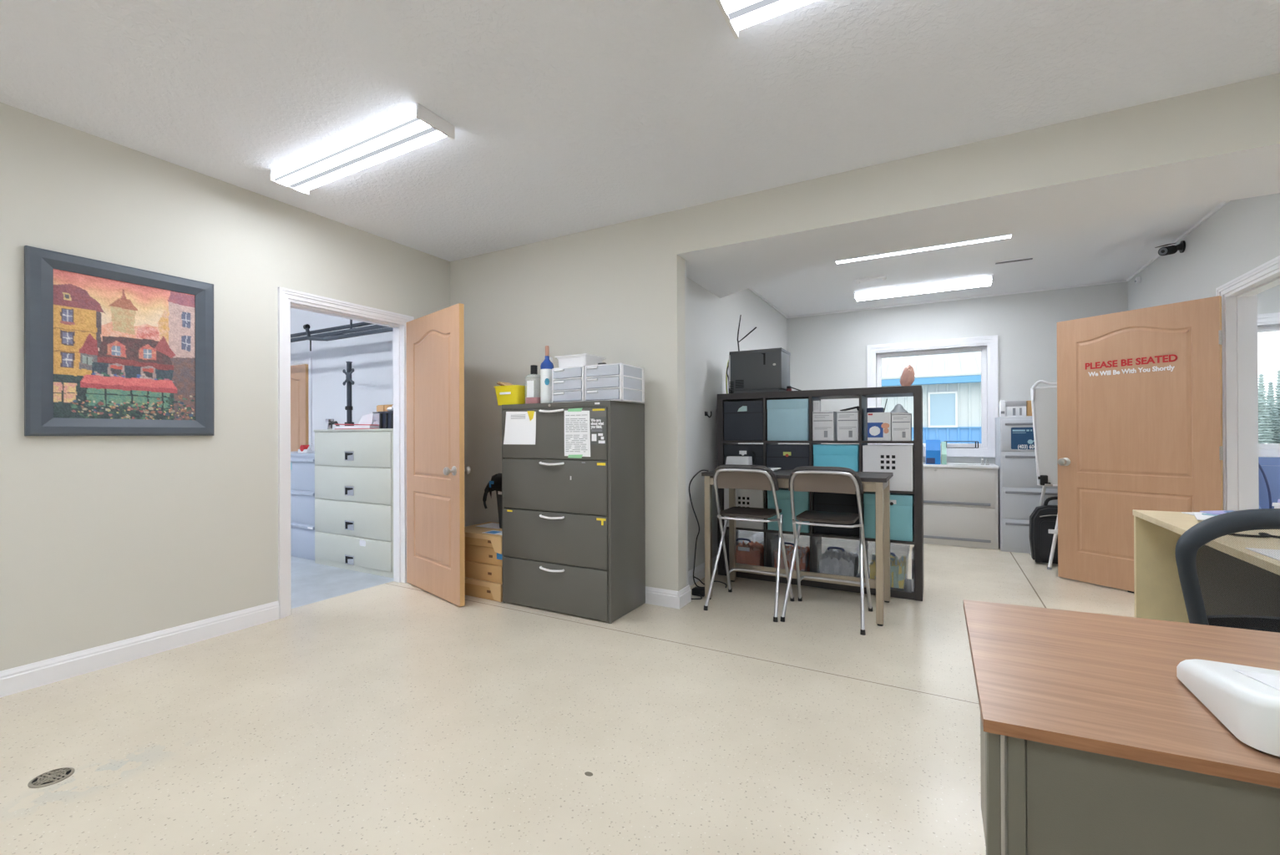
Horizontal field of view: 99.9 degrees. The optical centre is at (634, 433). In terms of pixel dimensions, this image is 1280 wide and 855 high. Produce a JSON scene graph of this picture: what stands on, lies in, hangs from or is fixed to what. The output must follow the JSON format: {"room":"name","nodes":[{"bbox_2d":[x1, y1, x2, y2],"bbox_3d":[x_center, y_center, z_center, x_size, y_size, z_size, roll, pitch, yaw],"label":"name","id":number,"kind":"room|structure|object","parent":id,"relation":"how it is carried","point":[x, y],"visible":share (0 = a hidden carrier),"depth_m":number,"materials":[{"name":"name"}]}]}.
{"room":"back office","nodes":[
{"label":"back office","id":0,"kind":"room"},
{"bbox_2d":[0,101,450,671],"bbox_3d":[-2.919,-0.154,2.318,0.065,2.655,5.600,0,0,29],"label":"wall","id":1,"kind":"structure","parent":0,"point":[104,539],"depth_m":2.87,"materials":[{"name":"white paint"}]},
{"bbox_2d":[24,245,214,435],"bbox_3d":[-2.605,-0.423,2.777,0.032,0.871,0.734,0,0,29],"label":"framed painting","id":2,"kind":"object","parent":1,"relation":"attached to","point":[111,349],"visible":1,"depth_m":2.72,"materials":[{"name":"wood"}]},
{"bbox_2d":[0,601,279,698],"bbox_3d":[-3.250,1.116,1.629,0.016,0.113,4.075,0,0,29],"label":"baseboard","id":3,"kind":"structure","parent":1,"relation":"attached to","point":[19,679],"depth_m":2.76,"materials":[{"name":"white paint"}]},
{"bbox_2d":[278,286,414,618],"bbox_3d":[-2.012,0.122,3.850,0.021,2.103,1.006,0,0,29],"label":"trim","id":4,"kind":"structure","parent":1,"relation":"attached to","point":[284,294],"depth_m":3.44,"materials":[{"name":"white paint"}]},
{"bbox_2d":[288,298,406,615],"bbox_3d":[-2.078,0.152,3.887,0.134,2.045,0.890,0,0,29],"label":"trim","id":5,"kind":"structure","parent":1,"relation":"attached to","point":[399,328],"depth_m":4.24,"materials":[{"name":"white paint"}]},
{"bbox_2d":[406,303,470,606],"bbox_3d":[-1.471,0.145,3.919,0.875,2.030,0.185,0,0,45],"label":"door","id":6,"kind":"structure","parent":1,"relation":"in","point":[436,469],"depth_m":3.84,"materials":[{"name":"brown wood"}]},
{"bbox_2d":[290,308,393,450],"bbox_3d":[-3.794,-0.662,6.518,5.425,3.700,0.120,0,0,29],"label":"wall","id":7,"kind":"structure","parent":0,"point":[371,356],"depth_m":6.23,"materials":[{"name":"white paint"}]},
{"bbox_2d":[290,364,308,451],"bbox_3d":[-4.346,0.176,6.737,0.840,2.030,0.185,0,0,29],"label":"door","id":8,"kind":"structure","parent":7,"relation":"in","point":[299,373],"depth_m":6.60,"materials":[{"name":"brown wood"}]},
{"bbox_2d":[290,357,312,449],"bbox_3d":[-4.345,0.137,6.745,0.991,2.108,0.021,0,0,29],"label":"trim","id":9,"kind":"structure","parent":7,"relation":"attached to","point":[308,360],"depth_m":6.51,"materials":[{"name":"white paint"}]},
{"bbox_2d":[0,533,1134,854],"bbox_3d":[-0.758,1.227,3.143,14.000,0.120,9.450,0,0,29],"label":"floor","id":10,"kind":"structure","parent":0,"point":[391,718],"depth_m":2.12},
{"bbox_2d":[27,767,74,788],"bbox_3d":[-1.978,1.165,1.825,0.108,0.006,0.108,0,0,29],"label":"floor drain","id":11,"kind":"object","parent":10,"relation":"on","point":[50,777],"visible":1,"depth_m":1.82,"materials":[{"name":"metal"}]},
{"bbox_2d":[290,450,314,560],"bbox_3d":[-3.257,0.687,5.447,1.099,0.992,0.569,0,0,29],"label":"filing cabinet","id":12,"kind":"object","parent":10,"relation":"on","point":[302,465],"visible":0.17,"depth_m":5.07,"materials":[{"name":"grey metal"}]},
{"bbox_2d":[313,428,393,577],"bbox_3d":[-2.284,0.570,4.880,1.126,1.215,0.610,0,0,29],"label":"cabinet","id":13,"kind":"object","parent":10,"relation":"on","point":[354,467],"visible":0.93,"depth_m":4.59,"materials":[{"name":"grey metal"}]},
{"bbox_2d":[342,361,354,425],"bbox_3d":[-2.652,-0.354,5.038,0.180,0.636,0.110,0,0,29],"label":"monitor stand","id":14,"kind":"object","parent":13,"relation":"on","point":[348,407],"visible":0.89,"depth_m":5.03,"materials":[{"name":"grey metal"}]},
{"bbox_2d":[334,423,379,429],"bbox_3d":[-2.395,-0.063,4.757,0.500,0.050,0.230,0,0,29],"label":"binder","id":15,"kind":"object","parent":13,"relation":"on","point":[372,426],"visible":0.65,"depth_m":4.62,"materials":[{"name":"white plastic"}]},
{"bbox_2d":[357,413,375,425],"bbox_3d":[-2.502,-0.112,5.006,0.230,0.150,0.060,0,0,29],"label":"paper stack","id":16,"kind":"object","parent":13,"relation":"on","point":[366,419],"visible":0.57,"depth_m":4.98,"materials":[{"name":"white paper"}]},
{"bbox_2d":[378,410,393,428],"bbox_3d":[-2.006,-0.114,4.638,0.295,0.148,0.269,0,0,29],"label":"binder","id":17,"kind":"object","parent":13,"relation":"on","point":[386,418],"visible":0.38,"depth_m":4.54,"materials":[{"name":"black plastic"}]},
{"bbox_2d":[465,576,502,602],"bbox_3d":[-1.052,1.107,4.045,0.536,0.124,0.452,0,0,29],"label":"cardboard box","id":18,"kind":"object","parent":10,"relation":"on","point":[486,589],"visible":0.41,"depth_m":3.80,"materials":[{"name":"brown cardboard"}]},
{"bbox_2d":[465,560,502,583],"bbox_3d":[-1.050,0.985,4.050,0.528,0.115,0.431,0,0,29],"label":"cardboard box","id":19,"kind":"object","parent":18,"relation":"on","point":[488,572],"visible":0.36,"depth_m":3.82,"materials":[{"name":"brown cardboard"}]},
{"bbox_2d":[464,543,502,566],"bbox_3d":[-1.021,0.865,4.039,0.469,0.120,0.422,0,0,29],"label":"cardboard box","id":20,"kind":"object","parent":19,"relation":"on","point":[473,553],"visible":0.42,"depth_m":3.83,"materials":[{"name":"brown cardboard"}]},
{"bbox_2d":[464,521,502,554],"bbox_3d":[-1.053,0.777,4.046,0.536,0.123,0.432,0,0,29],"label":"cardboard box","id":21,"kind":"object","parent":20,"relation":"on","point":[473,535],"visible":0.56,"depth_m":3.84,"materials":[{"name":"brown cardboard"}]},
{"bbox_2d":[495,490,501,528],"bbox_3d":[-0.902,0.534,4.075,0.265,0.359,0.215,0,0,29],"label":"waste bin","id":22,"kind":"object","parent":21,"relation":"on","point":[498,493],"visible":0.16,"depth_m":4.04,"materials":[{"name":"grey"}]},
{"bbox_2d":[482,473,501,509],"bbox_3d":[-0.930,0.430,4.084,0.362,0.275,0.270,0,0,29],"label":"bag","id":23,"kind":"object","parent":22,"relation":"on","point":[495,483],"visible":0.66,"depth_m":4.02,"materials":[{"name":"black"}]},
{"bbox_2d":[501,399,645,623],"bbox_3d":[-0.434,0.483,3.688,0.884,1.368,0.487,0,0,29],"label":"filing cabinet","id":24,"kind":"object","parent":10,"relation":"on","point":[574,529],"visible":1,"depth_m":3.49,"materials":[{"name":"grey metal"}]},
{"bbox_2d":[494,384,526,405],"bbox_3d":[-0.868,-0.267,3.841,0.230,0.135,0.180,0,0,29],"label":"storage bin","id":25,"kind":"object","parent":24,"relation":"on","point":[512,394],"visible":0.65,"depth_m":3.77,"materials":[{"name":"yellow plastic"}]},
{"bbox_2d":[503,410,536,444],"bbox_3d":[-0.780,-0.038,3.631,0.281,0.225,0.007,0,0,29],"label":"notice","id":26,"kind":"object","parent":24,"relation":"attached to","point":[520,427],"visible":1,"depth_m":3.63,"materials":[{"name":"white paper"}]},
{"bbox_2d":[525,364,540,404],"bbox_3d":[-0.707,-0.338,3.762,0.110,0.275,0.081,0,0,29],"label":"bottle","id":27,"kind":"object","parent":24,"relation":"on","point":[533,368],"visible":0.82,"depth_m":3.73,"materials":[{"name":"clear plastic"}]},
{"bbox_2d":[540,345,553,403],"bbox_3d":[-0.603,-0.401,3.693,0.091,0.400,0.091,0,0,29],"label":"bottle","id":28,"kind":"object","parent":24,"relation":"on","point":[546,366],"visible":0.89,"depth_m":3.65,"materials":[{"name":"white plastic"}]},
{"bbox_2d":[551,365,584,402],"bbox_3d":[-0.370,-0.318,3.643,0.253,0.232,0.320,0,0,29],"label":"plastic drawer unit","id":29,"kind":"object","parent":24,"relation":"on","point":[568,383],"visible":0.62,"depth_m":3.51,"materials":[{"name":"white plastic"}]},
{"bbox_2d":[554,353,606,368],"bbox_3d":[-0.374,-0.482,3.697,0.265,0.096,0.240,0,0,29],"label":"lidded box","id":30,"kind":"object","parent":29,"relation":"on","point":[584,359],"visible":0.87,"depth_m":3.60,"materials":[{"name":"white plastic"}]},
{"bbox_2d":[564,407,590,458],"bbox_3d":[-0.366,-0.003,3.402,0.201,0.317,0.002,0,0,29],"label":"notice","id":31,"kind":"object","parent":24,"relation":"attached to","point":[577,429],"visible":1,"depth_m":3.40,"materials":[{"name":"white paper"}]},
{"bbox_2d":[565,414,587,451],"bbox_3d":[-0.370,-0.001,3.405,0.168,0.233,0.001,0,0,29],"label":"print","id":32,"kind":"object","parent":31,"relation":"attached to","point":[565,415],"depth_m":3.40},
{"bbox_2d":[590,416,606,445],"bbox_3d":[-0.227,-0.017,3.325,0.115,0.172,0.002,0,0,29],"label":"flyer","id":33,"kind":"object","parent":24,"relation":"attached to","point":[598,425],"visible":1,"depth_m":3.33,"materials":[{"name":"grey paper"}]},
{"bbox_2d":[584,363,644,403],"bbox_3d":[-0.132,-0.319,3.510,0.272,0.232,0.320,0,0,29],"label":"plastic drawer unit","id":34,"kind":"object","parent":24,"relation":"on","point":[613,381],"visible":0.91,"depth_m":3.39,"materials":[{"name":"white plastic"}]},
{"bbox_2d":[703,464,794,622],"bbox_3d":[0.781,0.683,3.642,0.488,0.960,0.506,0,0,29],"label":"folding stool","id":35,"kind":"object","parent":10,"relation":"on","point":[726,476],"visible":0.97,"depth_m":3.54,"materials":[{"name":"silver metal"}]},
{"bbox_2d":[701,469,893,626],"bbox_3d":[1.124,0.716,3.744,1.184,0.890,0.565,0,0,29],"label":"bar table","id":36,"kind":"object","parent":10,"relation":"on","point":[878,483],"visible":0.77,"depth_m":3.69,"materials":[{"name":"grey laminate"}]},
{"bbox_2d":[688,470,727,599],"bbox_3d":[0.517,0.711,3.910,0.424,0.904,0.126,0,0,-44],"label":"power cable","id":37,"kind":"object","parent":36,"relation":"hanging from","point":[698,591],"visible":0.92,"depth_m":3.84,"materials":[{"name":"black plastic"}]},
{"bbox_2d":[725,455,752,465],"bbox_3d":[0.804,0.226,4.165,0.190,0.094,0.104,0,0,29],"label":"cardboard tray","id":38,"kind":"object","parent":36,"relation":"on","point":[740,460],"visible":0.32,"depth_m":4.12,"materials":[{"name":"white cardboard"}]},
{"bbox_2d":[717,385,923,601],"bbox_3d":[1.425,0.416,4.244,1.490,1.490,0.390,0,0,29],"label":"cube shelf","id":39,"kind":"object","parent":10,"relation":"on","point":[771,537],"visible":0.53,"depth_m":4.05,"materials":[{"name":"grey laminate"}]},
{"bbox_2d":[723,400,763,440],"bbox_3d":[0.959,-0.101,4.495,0.326,0.317,0.366,0,0,29],"label":"storage bin","id":40,"kind":"object","parent":39,"relation":"on","point":[743,421],"visible":0.81,"depth_m":4.33,"materials":[{"name":"grey fabric"}]},
{"bbox_2d":[723,444,763,465],"bbox_3d":[0.959,0.251,4.493,0.326,0.317,0.369,0,0,29],"label":"storage bin","id":41,"kind":"object","parent":39,"relation":"on","point":[742,450],"visible":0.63,"depth_m":4.33,"materials":[{"name":"grey fabric"}]},
{"bbox_2d":[723,488,763,529],"bbox_3d":[0.961,0.602,4.493,0.322,0.318,0.366,0,0,29],"label":"storage box","id":42,"kind":"object","parent":39,"relation":"on","point":[744,498],"visible":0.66,"depth_m":4.32,"materials":[{"name":"white"}]},
{"bbox_2d":[735,537,763,566],"bbox_3d":[0.960,0.973,4.488,0.300,0.279,0.356,0,0,29],"label":"tote","id":43,"kind":"object","parent":39,"relation":"on","point":[752,553],"visible":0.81,"depth_m":4.37,"materials":[{"name":"red fabric"}]},
{"bbox_2d":[728,347,790,393],"bbox_3d":[1.041,-0.503,4.495,0.443,0.352,0.300,0,0,29],"label":"microwave","id":44,"kind":"object","parent":39,"relation":"on","point":[761,370],"visible":0.98,"depth_m":4.36,"materials":[{"name":"grey plastic"}]},
{"bbox_2d":[766,398,809,440],"bbox_3d":[1.266,-0.105,4.324,0.318,0.321,0.350,0,0,29],"label":"storage box","id":45,"kind":"object","parent":39,"relation":"on","point":[787,419],"visible":0.74,"depth_m":4.17,"materials":[{"name":"blue fabric"}]},
{"bbox_2d":[766,444,809,470],"bbox_3d":[1.266,0.249,4.322,0.326,0.317,0.369,0,0,29],"label":"storage bin","id":46,"kind":"object","parent":39,"relation":"on","point":[791,457],"visible":0.59,"depth_m":4.17,"materials":[{"name":"grey fabric"}]},
{"bbox_2d":[767,488,809,532],"bbox_3d":[1.269,0.599,4.322,0.318,0.321,0.350,0,0,29],"label":"storage box","id":47,"kind":"object","parent":39,"relation":"on","point":[801,501],"visible":0.43,"depth_m":4.17,"materials":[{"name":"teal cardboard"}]},
{"bbox_2d":[773,541,809,571],"bbox_3d":[1.268,0.972,4.316,0.300,0.279,0.356,0,0,29],"label":"tote","id":48,"kind":"object","parent":39,"relation":"on","point":[803,553],"visible":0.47,"depth_m":4.23,"materials":[{"name":"white plastic"}]},
{"bbox_2d":[812,410,837,440],"bbox_3d":[1.464,-0.056,4.136,0.151,0.221,0.201,0,0,29],"label":"product box","id":49,"kind":"object","parent":39,"relation":"on","point":[824,423],"visible":0.94,"depth_m":4.05,"materials":[{"name":"white cardboard"}]},
{"bbox_2d":[813,444,859,471],"bbox_3d":[1.574,0.245,4.151,0.318,0.321,0.350,0,0,29],"label":"storage box","id":50,"kind":"object","parent":39,"relation":"on","point":[824,455],"visible":0.56,"depth_m":4.00,"materials":[{"name":"teal fabric"}]},
{"bbox_2d":[814,491,859,536],"bbox_3d":[1.587,0.599,4.170,0.326,0.317,0.321,0,0,29],"label":"storage bin","id":51,"kind":"object","parent":39,"relation":"on","point":[823,502],"visible":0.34,"depth_m":4.03,"materials":[{"name":"grey fabric"}]},
{"bbox_2d":[819,546,859,576],"bbox_3d":[1.575,0.970,4.145,0.300,0.279,0.356,0,0,29],"label":"tote","id":52,"kind":"object","parent":39,"relation":"on","point":[837,562],"visible":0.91,"depth_m":4.05,"materials":[{"name":"grey fabric"}]},
{"bbox_2d":[836,410,859,440],"bbox_3d":[1.616,-0.057,4.051,0.148,0.221,0.201,0,0,29],"label":"product box","id":53,"kind":"object","parent":39,"relation":"on","point":[847,422],"visible":0.92,"depth_m":3.96,"materials":[{"name":"white cardboard"}]},
{"bbox_2d":[867,412,891,440],"bbox_3d":[1.780,-0.049,3.912,0.154,0.204,0.123,0,0,29],"label":"product box","id":54,"kind":"object","parent":39,"relation":"on","point":[879,424],"visible":0.98,"depth_m":3.86,"materials":[{"name":"white cardboard"}]},
{"bbox_2d":[869,551,906,588],"bbox_3d":[1.871,0.968,3.979,0.285,0.279,0.356,0,0,29],"label":"tote","id":55,"kind":"object","parent":39,"relation":"on","point":[898,567],"visible":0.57,"depth_m":3.85,"materials":[{"name":"white plastic"}]},
{"bbox_2d":[862,445,914,491],"bbox_3d":[1.881,0.245,3.980,0.322,0.318,0.366,0,0,29],"label":"storage box","id":56,"kind":"object","parent":39,"relation":"on","point":[897,459],"visible":0.85,"depth_m":3.80,"materials":[{"name":"white"}]},
{"bbox_2d":[863,491,914,541],"bbox_3d":[1.882,0.596,3.977,0.318,0.321,0.355,0,0,29],"label":"storage box","id":57,"kind":"object","parent":39,"relation":"on","point":[902,505],"visible":0.77,"depth_m":3.81,"materials":[{"name":"teal fabric"}]},
{"bbox_2d":[891,413,911,440],"bbox_3d":[1.906,-0.045,3.843,0.123,0.194,0.121,0,0,29],"label":"product box","id":58,"kind":"object","parent":39,"relation":"on","point":[901,422],"visible":1,"depth_m":3.79,"materials":[{"name":"white cardboard"}]},
{"bbox_2d":[900,364,915,385],"bbox_3d":[1.990,-0.418,3.931,0.098,0.171,0.096,0,0,29],"label":"salt lamp","id":59,"kind":"object","parent":39,"relation":"on","point":[908,376],"visible":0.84,"depth_m":3.90,"materials":[{"name":"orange stone"}]},
{"bbox_2d":[779,465,872,635],"bbox_3d":[1.228,0.681,3.421,0.488,0.960,0.506,0,0,29],"label":"folding stool","id":60,"kind":"object","parent":10,"relation":"on","point":[804,478],"visible":1,"depth_m":3.33,"materials":[{"name":"silver metal"}]},
{"bbox_2d":[923,462,998,549],"bbox_3d":[3.317,0.742,5.763,0.933,0.832,0.482,0,0,29],"label":"filing cabinet","id":61,"kind":"object","parent":10,"relation":"on","point":[961,502],"visible":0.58,"depth_m":5.50,"materials":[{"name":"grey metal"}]},
{"bbox_2d":[925,440,940,464],"bbox_3d":[3.209,0.197,5.789,0.135,0.257,0.242,0,0,29],"label":"magazine file","id":62,"kind":"object","parent":61,"relation":"on","point":[933,447],"visible":1,"depth_m":5.70,"materials":[{"name":"blue plastic"}]},
{"bbox_2d":[941,441,946,464],"bbox_3d":[3.297,0.207,5.741,0.045,0.237,0.240,0,0,29],"label":"magazine file","id":63,"kind":"object","parent":61,"relation":"on","point":[943,454],"visible":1,"depth_m":5.65,"materials":[{"name":"green plastic"}]},
{"bbox_2d":[995,415,1057,553],"bbox_3d":[4.044,0.493,5.317,0.759,1.322,0.532,0,0,29],"label":"filing cabinet","id":64,"kind":"object","parent":10,"relation":"on","point":[1019,493],"visible":0.46,"depth_m":5.22,"materials":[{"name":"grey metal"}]},
{"bbox_2d":[1005,400,1026,416],"bbox_3d":[3.782,-0.244,5.349,0.162,0.152,0.172,0,0,29],"label":"box","id":65,"kind":"object","parent":64,"relation":"on","point":[1014,408],"visible":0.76,"depth_m":5.28,"materials":[{"name":"white"}]},
{"bbox_2d":[1011,427,1034,450],"bbox_3d":[3.807,0.049,5.156,0.333,0.217,0.003,0,0,29],"label":"sign","id":66,"kind":"object","parent":64,"relation":"attached to","point":[1021,437],"visible":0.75,"depth_m":5.19,"materials":[{"name":"blue paper"}]},
{"bbox_2d":[1029,379,1057,570],"bbox_3d":[3.869,0.340,4.695,0.667,1.637,0.603,0,0,29],"label":"easel","id":67,"kind":"object","parent":10,"relation":"on","point":[1044,399],"visible":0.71,"depth_m":4.77,"materials":[{"name":"white paint"}]},
{"bbox_2d":[1029,495,1057,563],"bbox_3d":[3.755,0.853,4.712,0.477,0.601,0.160,0,0,29],"label":"case","id":68,"kind":"object","parent":10,"relation":"on","point":[1043,518],"visible":0.46,"depth_m":4.73,"materials":[{"name":"grey fabric"}]},
{"bbox_2d":[963,599,1279,854],"bbox_3d":[1.325,0.782,0.766,1.498,0.740,0.653,0,0,25],"label":"desk","id":69,"kind":"object","parent":10,"relation":"on","point":[1092,741],"visible":1,"depth_m":0.78,"materials":[{"name":"brown wood"}]},
{"bbox_2d":[1176,658,1279,756],"bbox_3d":[0.993,0.375,0.736,0.308,0.076,0.270,0,0,29],"label":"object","id":70,"kind":"object","parent":69,"relation":"on","point":[1246,700],"visible":1,"depth_m":0.74,"materials":[{"name":"white plastic"}]},
{"bbox_2d":[1132,509,1279,622],"bbox_3d":[2.489,0.769,1.873,0.748,0.762,1.620,0,0,29],"label":"desk","id":71,"kind":"object","parent":10,"relation":"on","point":[1158,591],"visible":0.41,"depth_m":2.67,"materials":[{"name":"brown wood"}]},
{"bbox_2d":[1181,510,1233,520],"bbox_3d":[2.692,0.371,2.447,0.288,0.036,0.394,0,0,29],"label":"paper stack","id":72,"kind":"object","parent":71,"relation":"on","point":[1201,515],"visible":0.37,"depth_m":2.49,"materials":[{"name":"white paper"}]},
{"bbox_2d":[1174,508,1279,632],"bbox_3d":[1.806,0.671,1.583,0.622,0.964,0.655,0,0,29],"label":"office chair","id":73,"kind":"object","parent":10,"relation":"on","point":[1189,543],"visible":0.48,"depth_m":1.40,"materials":[{"name":"grey plastic"}]},
{"bbox_2d":[1258,456,1279,508],"bbox_3d":[5.231,0.674,4.313,0.960,0.945,0.873,0,0,29],"label":"armchair","id":74,"kind":"object","parent":10,"relation":"on","point":[1268,467],"visible":0.12,"depth_m":4.48,"materials":[{"name":"blue fabric"}]},
{"bbox_2d":[450,210,686,591],"bbox_3d":[-0.648,-0.158,4.182,2.210,2.655,0.130,0,0,29],"label":"wall","id":75,"kind":"structure","parent":0,"point":[615,292],"depth_m":3.91,"materials":[{"name":"white paint"}]},
{"bbox_2d":[644,586,677,608],"bbox_3d":[-0.651,1.113,4.099,2.145,0.113,0.016,0,0,29],"label":"baseboard","id":76,"kind":"structure","parent":75,"relation":"attached to","point":[655,596],"depth_m":3.63,"materials":[{"name":"white paint"}]},
{"bbox_2d":[677,584,691,609],"bbox_3d":[0.336,1.107,3.649,0.016,0.113,0.192,0,0,29],"label":"baseboard","id":77,"kind":"structure","parent":75,"relation":"attached to","point":[684,595],"depth_m":3.63,"materials":[{"name":"white paint"}]},
{"bbox_2d":[0,0,1279,316],"bbox_3d":[1.624,-1.551,1.815,8.520,0.100,9.450,0,0,29],"label":"ceiling","id":78,"kind":"structure","parent":0,"point":[569,117],"depth_m":2.36,"materials":[{"name":"white paint"}]},
{"bbox_2d":[269,103,455,195],"bbox_3d":[-1.464,-1.455,2.817,1.235,0.062,0.211,0,0,29],"label":"ceiling light","id":79,"kind":"object","parent":78,"relation":"attached to","point":[418,127],"visible":1,"depth_m":2.72,"materials":[{"name":"white plastic"}]},
{"bbox_2d":[715,0,817,39],"bbox_3d":[0.852,-1.468,1.564,1.235,0.062,0.211,0,0,29],"label":"ceiling light","id":80,"kind":"object","parent":78,"relation":"attached to","point":[738,15],"visible":1,"depth_m":1.83,"materials":[{"name":"white plastic"}]},
{"bbox_2d":[855,275,886,283],"bbox_3d":[2.273,-1.475,5.180,0.270,0.038,0.080,0,0,29],"label":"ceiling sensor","id":81,"kind":"object","parent":78,"relation":"attached to","point":[882,277],"visible":1,"depth_m":5.16,"materials":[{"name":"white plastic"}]},
{"bbox_2d":[853,274,993,302],"bbox_3d":[2.899,-1.465,5.472,1.235,0.062,0.211,0,0,29],"label":"ceiling light","id":82,"kind":"object","parent":78,"relation":"attached to","point":[984,280],"visible":1,"depth_m":5.40,"materials":[{"name":"white plastic"}]},
{"bbox_2d":[834,233,1014,265],"bbox_3d":[2.200,-1.466,4.190,1.235,0.062,0.211,0,0,29],"label":"ceiling light","id":83,"kind":"object","parent":78,"relation":"attached to","point":[1010,236],"visible":0.3,"depth_m":4.18,"materials":[{"name":"white plastic"}]},
{"bbox_2d":[684,259,688,586],"bbox_3d":[0.288,-0.016,3.750,0.155,2.360,0.032,0,0,29],"label":"wall","id":84,"kind":"structure","parent":0,"point":[685,295],"depth_m":3.71,"materials":[{"name":"white paint"}]},
{"bbox_2d":[686,277,787,571],"bbox_3d":[1.025,-0.162,5.355,0.128,2.655,3.550,0,0,29],"label":"wall","id":85,"kind":"structure","parent":0,"point":[712,321],"depth_m":4.51,"materials":[{"name":"white paint"}]},
{"bbox_2d":[688,531,763,586],"bbox_3d":[1.100,1.109,5.330,0.016,0.113,3.520,0,0,29],"label":"baseboard","id":86,"kind":"structure","parent":85,"relation":"attached to","point":[699,573],"depth_m":4.33,"materials":[{"name":"white paint"}]},
{"bbox_2d":[677,72,1279,298],"bbox_3d":[1.954,-1.351,3.371,3.447,0.295,1.250,0,0,29],"label":"ceiling beam","id":87,"kind":"structure","parent":0,"point":[1221,144],"depth_m":2.81,"materials":[{"name":"white paint"}]},
{"bbox_2d":[786,281,1279,464],"bbox_3d":[4.744,-0.176,5.397,6.580,2.655,0.150,0,0,29],"label":"wall","id":88,"kind":"structure","parent":0,"point":[827,351],"depth_m":5.93,"materials":[{"name":"white paint"}]},
{"bbox_2d":[866,334,998,457],"bbox_3d":[3.368,-0.396,6.151,1.295,1.310,0.176,0,0,29],"label":"window","id":89,"kind":"structure","parent":88,"relation":"in","point":[987,345],"depth_m":5.95,"materials":[{"name":"white paint"}]},
{"bbox_2d":[748,200,1229,318],"bbox_3d":[2.737,-1.488,4.915,3.304,0.018,2.650,0,0,29],"label":"trim","id":90,"kind":"structure","parent":88,"relation":"attached to","point":[1223,203],"depth_m":5.60,"materials":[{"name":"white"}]},
{"bbox_2d":[1257,312,1279,456],"bbox_3d":[5.810,-0.417,4.787,1.670,1.305,0.176,0,0,29],"label":"window","id":91,"kind":"structure","parent":88,"relation":"in","point":[1267,321],"depth_m":4.82,"materials":[{"name":"white paint"}]},
{"bbox_2d":[1128,192,1279,310],"bbox_3d":[3.994,-0.178,3.622,0.138,2.655,3.680,0,0,29],"label":"wall","id":92,"kind":"structure","parent":0,"point":[1242,235],"depth_m":3.62,"materials":[{"name":"white paint"}]},
{"bbox_2d":[1056,295,1223,593],"bbox_3d":[3.626,0.130,3.911,0.184,2.041,0.926,0,0,-31],"label":"door","id":93,"kind":"structure","parent":92,"relation":"in","point":[1140,391],"depth_m":3.89,"materials":[{"name":"brown wood"}]},
{"bbox_2d":[1154,240,1185,255],"bbox_3d":[4.088,-1.408,4.089,0.215,0.113,0.117,0,0,-21],"label":"security camera","id":94,"kind":"object","parent":92,"relation":"attached to","point":[1170,250],"visible":1,"depth_m":4.08,"materials":[{"name":"black plastic"}]},
{"bbox_2d":[1215,255,1279,510],"bbox_3d":[3.696,0.122,3.087,0.142,2.055,0.885,0,0,29],"label":"trim","id":95,"kind":"structure","parent":92,"relation":"attached to","point":[1240,304],"depth_m":3.45,"materials":[{"name":"white paint"}]},
{"bbox_3d":[-5.260,-2.564,3.856,5.480,0.100,6.300,0,0,29],"label":"ceiling","id":96,"kind":"structure","parent":0,"visible":0},
{"bbox_2d":[290,319,393,351],"bbox_3d":[-3.263,-1.681,5.658,3.600,1.670,0.344,0,0,29],"label":"rack","id":97,"kind":"object","parent":96,"relation":"hanging from","point":[375,329],"visible":0.41,"depth_m":5.51,"materials":[{"name":"grey metal"}]},
{"label":"outside","id":98,"kind":"structure","parent":0,"visible":0},
{"bbox_3d":[22.963,1.387,25.716,75.000,0.200,52.700,0,0,29],"label":"ground","id":99,"kind":"structure","parent":98,"visible":0},
{"bbox_2d":[881,351,981,443],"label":"window","id":100,"kind":"structure","parent":99,"relation":"on","point":[951,397],"depth_m":13.01,"materials":[{"name":"white"}]},
{"bbox_2d":[1258,373,1274,443],"bbox_3d":[35.584,-1.077,30.522,1.110,4.656,1.174,0,0,29],"label":"spruce tree","id":101,"kind":"object","parent":99,"relation":"on","point":[1264,437],"visible":0.66,"depth_m":30.36,"materials":[{"name":"green plant"}]},
{"bbox_2d":[1264,381,1279,443],"bbox_3d":[36.911,-0.885,31.203,1.142,4.266,1.171,0,0,29],"label":"spruce tree","id":102,"kind":"object","parent":99,"relation":"on","point":[1271,400],"visible":0.58,"depth_m":31.05,"materials":[{"name":"green plant"}]},
{"bbox_2d":[1274,369,1279,440],"bbox_3d":[38.242,-1.264,31.898,1.084,5.016,1.191,0,0,29],"label":"spruce tree","id":103,"kind":"object","parent":99,"relation":"on","point":[1277,397],"visible":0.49,"depth_m":31.85,"materials":[{"name":"green plant"}]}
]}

